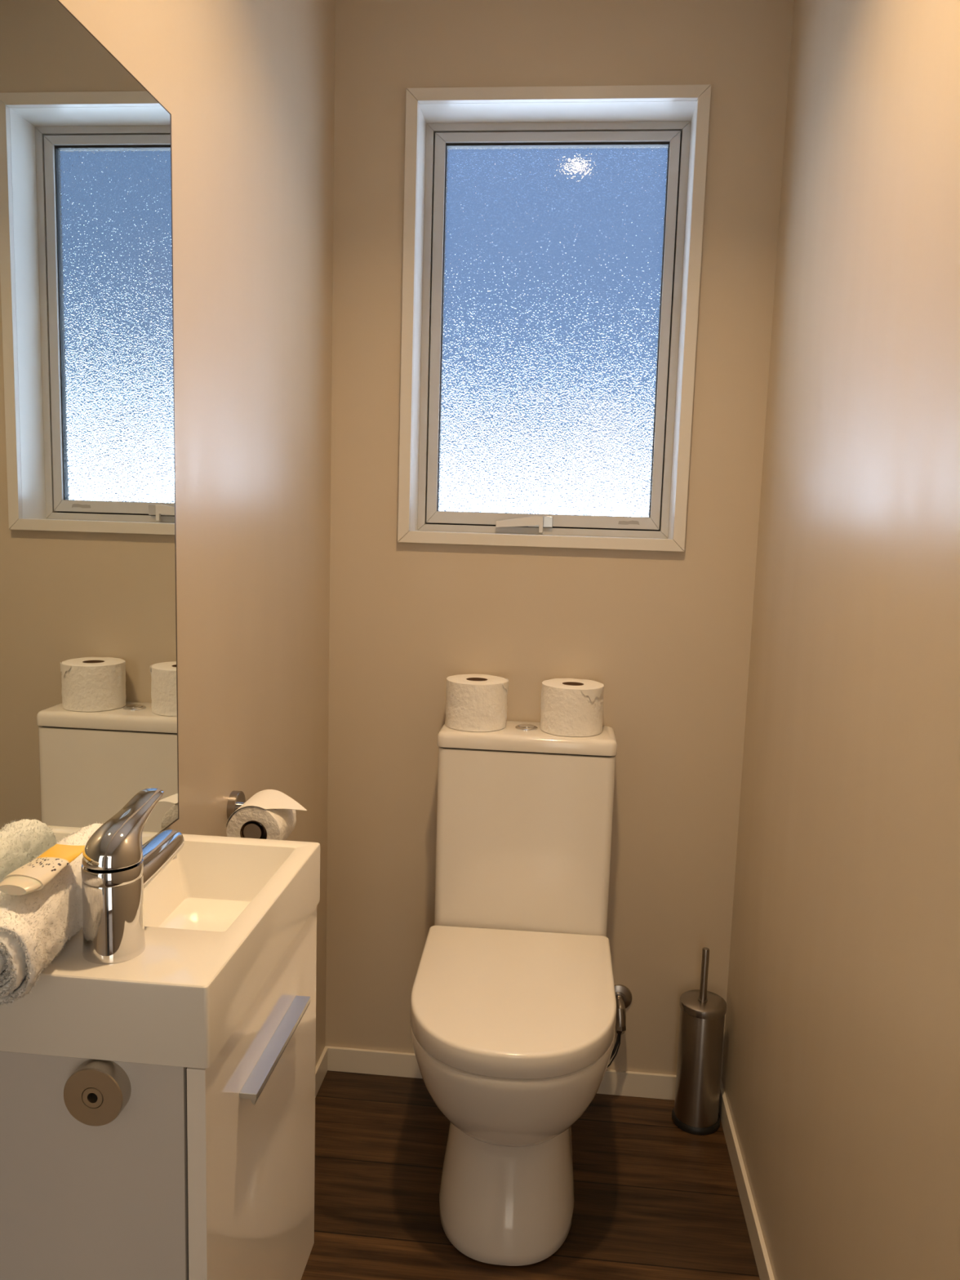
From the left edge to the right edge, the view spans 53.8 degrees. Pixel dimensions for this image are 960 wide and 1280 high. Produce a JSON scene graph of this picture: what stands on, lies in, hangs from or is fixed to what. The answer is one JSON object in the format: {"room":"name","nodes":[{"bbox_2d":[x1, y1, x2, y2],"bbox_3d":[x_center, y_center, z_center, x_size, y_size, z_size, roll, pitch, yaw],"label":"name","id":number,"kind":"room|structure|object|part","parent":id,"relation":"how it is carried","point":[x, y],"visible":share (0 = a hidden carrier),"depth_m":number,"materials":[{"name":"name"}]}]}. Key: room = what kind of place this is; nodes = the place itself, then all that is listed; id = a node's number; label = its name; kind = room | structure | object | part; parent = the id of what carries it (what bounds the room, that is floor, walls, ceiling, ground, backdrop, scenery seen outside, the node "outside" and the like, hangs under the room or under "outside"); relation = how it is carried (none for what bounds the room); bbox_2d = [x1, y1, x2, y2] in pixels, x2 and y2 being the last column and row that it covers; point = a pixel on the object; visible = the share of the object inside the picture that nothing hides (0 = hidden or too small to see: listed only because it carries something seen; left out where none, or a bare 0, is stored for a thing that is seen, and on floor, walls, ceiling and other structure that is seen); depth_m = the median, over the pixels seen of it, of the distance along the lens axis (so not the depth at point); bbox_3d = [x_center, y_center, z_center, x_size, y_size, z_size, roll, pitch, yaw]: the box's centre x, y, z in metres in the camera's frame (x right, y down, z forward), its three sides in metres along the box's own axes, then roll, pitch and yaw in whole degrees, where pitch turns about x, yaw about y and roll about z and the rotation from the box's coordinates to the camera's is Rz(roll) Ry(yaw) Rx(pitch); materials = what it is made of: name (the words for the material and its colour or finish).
{"room":"bathroom","nodes":[
{"label":"bathroom","id":0,"kind":"room"},
{"bbox_2d":[58,0,335,1066],"bbox_3d":[-0.548,-0.009,0.610,0.120,2.500,3.100,2,7,5],"label":"wall","id":1,"kind":"structure","parent":0,"point":[246,87],"depth_m":1.57,"materials":[{"name":"beige paint"}]},
{"bbox_2d":[0,0,178,883],"bbox_3d":[-0.473,-0.129,0.626,0.016,0.920,1.275,2,7,5],"label":"wall mirror","id":2,"kind":"object","parent":1,"relation":"attached to","point":[89,677],"visible":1,"depth_m":1.01,"materials":[{"name":"silver mirror"}]},
{"bbox_2d":[0,906,316,1279],"bbox_3d":[-0.345,0.613,1.105,0.244,0.498,0.386,2,7,5],"label":"vanity cabinet","id":3,"kind":"object","parent":1,"relation":"attached to","point":[202,1174],"visible":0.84,"depth_m":0.91,"materials":[{"name":"wood"}]},
{"bbox_2d":[63,1059,131,1126],"bbox_3d":[-0.355,0.419,0.877,0.057,0.057,0.018,2,7,5],"label":"knob","id":4,"kind":"object","parent":3,"relation":"attached to","point":[97,1091],"visible":1,"depth_m":0.87,"materials":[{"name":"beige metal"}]},
{"bbox_2d":[0,834,319,1068],"bbox_3d":[-0.343,0.325,1.067,0.230,0.081,0.392,2,7,5],"label":"basin","id":5,"kind":"object","parent":3,"relation":"in","point":[221,916],"visible":0.88,"depth_m":0.91,"materials":[{"name":"ceramic"}]},
{"bbox_2d":[0,822,104,1005],"bbox_3d":[-0.413,0.255,0.902,0.088,0.099,0.237,2,7,3],"label":"rolled towel","id":6,"kind":"object","parent":5,"relation":"on","point":[35,926],"visible":0.7,"depth_m":0.83,"materials":[{"name":"white fabric"}]},
{"bbox_2d":[0,844,84,895],"bbox_3d":[-0.401,0.210,0.869,0.040,0.014,0.102,2,7,5],"label":"toiletry tube","id":7,"kind":"object","parent":6,"relation":"on","point":[34,875],"visible":0.99,"depth_m":0.85,"materials":[{"name":"plastic"}]},
{"bbox_2d":[80,787,184,964],"bbox_3d":[-0.351,0.227,0.955,0.061,0.142,0.143,2,7,5],"label":"tap","id":8,"kind":"object","parent":5,"relation":"on","point":[117,869],"visible":1,"depth_m":0.90,"materials":[{"name":"silver metal"}]},
{"bbox_3d":[-0.350,0.184,0.932,0.055,0.054,0.104,2,7,5],"label":"lever","id":9,"kind":"part","parent":8,"relation":"part of","materials":[{"name":"silver metal"}]},
{"bbox_3d":[-0.341,0.230,0.974,0.036,0.043,0.105,3,8,12],"label":"spout","id":10,"kind":"part","parent":8,"relation":"part of","materials":[{"name":"silver metal"}]},
{"bbox_3d":[-0.251,0.618,1.097,0.018,0.496,0.386,2,7,5],"label":"door","id":11,"kind":"part","parent":3,"relation":"part of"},
{"bbox_3d":[-0.228,0.458,1.071,0.018,0.012,0.202,2,7,5],"label":"handle","id":12,"kind":"part","parent":3,"relation":"part of","materials":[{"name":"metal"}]},
{"bbox_2d":[226,790,263,839],"bbox_3d":[-0.374,0.282,1.534,0.080,0.053,0.118,2,7,5],"label":"toilet roll holder","id":13,"kind":"object","parent":1,"relation":"attached to","point":[253,829],"visible":0.52,"depth_m":1.54,"materials":[{"name":"metal"}]},
{"bbox_2d":[225,789,306,839],"bbox_3d":[-0.335,0.296,1.511,0.115,0.091,0.090,2,7,5],"label":"toilet roll","id":14,"kind":"object","parent":13,"relation":"on","point":[273,810],"visible":0.74,"depth_m":1.48,"materials":[{"name":"white paper"}]},
{"bbox_2d":[315,1046,328,1097],"bbox_3d":[-0.520,1.204,0.761,0.008,0.059,3.100,2,7,5],"label":"baseboard","id":15,"kind":"structure","parent":1,"relation":"attached to","point":[321,1068],"depth_m":2.23,"materials":[{"name":"wood"}]},
{"bbox_2d":[301,1070,759,1279],"bbox_3d":[-0.058,1.301,0.738,1.180,0.100,3.360,2,7,5],"label":"floor","id":16,"kind":"structure","parent":0,"point":[655,1199],"depth_m":1.88,"materials":[{"name":"wood"}]},
{"bbox_2d":[409,720,617,1266],"bbox_3d":[0.070,0.657,1.877,0.388,0.886,0.639,2,7,5],"label":"toilet","id":17,"kind":"object","parent":16,"relation":"on","point":[513,1000],"visible":0.98,"depth_m":1.82,"materials":[{"name":"ceramic"},{"name":"plastic"},{"name":"chrome"}]},
{"bbox_2d":[444,674,508,732],"bbox_3d":[-0.007,0.136,2.072,0.136,0.104,0.136,2,7,5],"label":"toilet roll","id":18,"kind":"object","parent":17,"relation":"on","point":[477,703],"visible":1,"depth_m":2.02,"materials":[{"name":"white paper"}]},
{"bbox_3d":[0.062,0.673,1.802,0.388,0.043,0.485,2,7,5],"label":"seat lid","id":19,"kind":"part","parent":17,"relation":"part of","materials":[{"name":"plastic"}]},
{"bbox_3d":[0.102,0.190,2.065,0.049,0.005,0.049,2,7,5],"label":"flush plate","id":20,"kind":"part","parent":17,"relation":"part of","materials":[{"name":"silver metal"}]},
{"bbox_3d":[0.104,0.209,2.063,0.380,0.033,0.154,2,7,5],"label":"cistern lid","id":21,"kind":"part","parent":17,"relation":"part of","materials":[{"name":"white ceramic"}]},
{"bbox_2d":[540,678,604,737],"bbox_3d":[0.200,0.144,2.053,0.137,0.104,0.136,2,7,5],"label":"toilet roll","id":22,"kind":"object","parent":17,"relation":"on","point":[570,707],"visible":1,"depth_m":2.00,"materials":[{"name":"white paper"}]},
{"bbox_2d":[671,947,726,1135],"bbox_3d":[0.493,0.883,2.112,0.106,0.409,0.106,2,7,5],"label":"toilet brush","id":23,"kind":"object","parent":16,"relation":"on","point":[703,1011],"visible":1,"depth_m":2.08,"materials":[{"name":"silver metal"}]},
{"bbox_2d":[674,1008,724,1128],"bbox_3d":[0.491,0.944,2.120,0.097,0.256,0.097,2,7,5],"label":"canister","id":24,"kind":"object","parent":23,"relation":"attached to","point":[700,1037],"depth_m":2.08,"materials":[{"name":"metal"}]},
{"bbox_3d":[0.495,0.808,2.102,0.102,0.020,0.102,2,7,5],"label":"lid","id":25,"kind":"part","parent":23,"relation":"part of","materials":[{"name":"metal"}]},
{"bbox_3d":[0.496,0.739,2.094,0.021,0.120,0.021,2,7,5],"label":"handle","id":26,"kind":"part","parent":23,"relation":"part of","materials":[{"name":"metal"}]},
{"bbox_2d":[325,0,794,1079],"bbox_3d":[0.136,-0.189,2.161,1.180,2.500,0.140,2,7,5],"label":"wall","id":27,"kind":"structure","parent":0,"point":[666,635],"depth_m":2.10,"materials":[{"name":"beige paint"}]},
{"bbox_2d":[325,1045,676,1100],"bbox_3d":[0.092,1.030,2.245,0.939,0.059,0.008,2,7,5],"label":"baseboard","id":28,"kind":"structure","parent":27,"relation":"attached to","point":[616,1082],"depth_m":2.26,"materials":[{"name":"wood"}]},
{"bbox_2d":[397,84,711,551],"bbox_3d":[0.151,-0.682,2.087,0.628,0.947,0.151,2,7,5],"label":"window","id":29,"kind":"structure","parent":27,"relation":"in","point":[553,236],"depth_m":2.12,"materials":[{"name":"glass"}]},
{"bbox_3d":[0.090,-0.266,2.169,0.108,0.038,0.010,2,7,5],"label":"handle","id":30,"kind":"part","parent":29,"relation":"part of","materials":[{"name":"white metal"}]},
{"bbox_3d":[0.156,-0.689,2.140,0.536,0.857,0.030,2,7,5],"label":"sash","id":31,"kind":"part","parent":29,"relation":"part of","materials":[{"name":"glass"}]},
{"bbox_3d":[0.157,-0.693,2.143,0.491,0.810,0.005,2,7,5],"label":"glass pane","id":32,"kind":"part","parent":29,"relation":"part of","materials":[{"name":"glass"}]},
{"bbox_2d":[606,984,631,1068],"bbox_3d":[0.316,0.887,2.167,0.064,0.168,0.083,2,7,5],"label":"valve","id":33,"kind":"object","parent":27,"relation":"attached to","point":[623,994],"visible":0.7,"depth_m":2.14,"materials":[{"name":"metal"}]},
{"bbox_3d":[0.321,0.831,2.195,0.063,0.063,0.012,2,7,5],"label":"wall plate","id":34,"kind":"part","parent":33,"relation":"part of","materials":[{"name":"metal"}]},
{"bbox_2d":[721,0,959,1279],"bbox_3d":[0.507,0.035,0.513,0.120,2.500,3.100,2,7,5],"label":"wall","id":35,"kind":"structure","parent":0,"point":[841,1068],"depth_m":1.30,"materials":[{"name":"beige paint"}]},
{"bbox_2d":[718,1079,774,1279],"bbox_3d":[0.406,1.243,0.675,0.008,0.059,3.100,2,7,5],"label":"baseboard","id":36,"kind":"structure","parent":35,"relation":"attached to","point":[758,1246],"depth_m":1.85,"materials":[{"name":"wood"}]}
]}

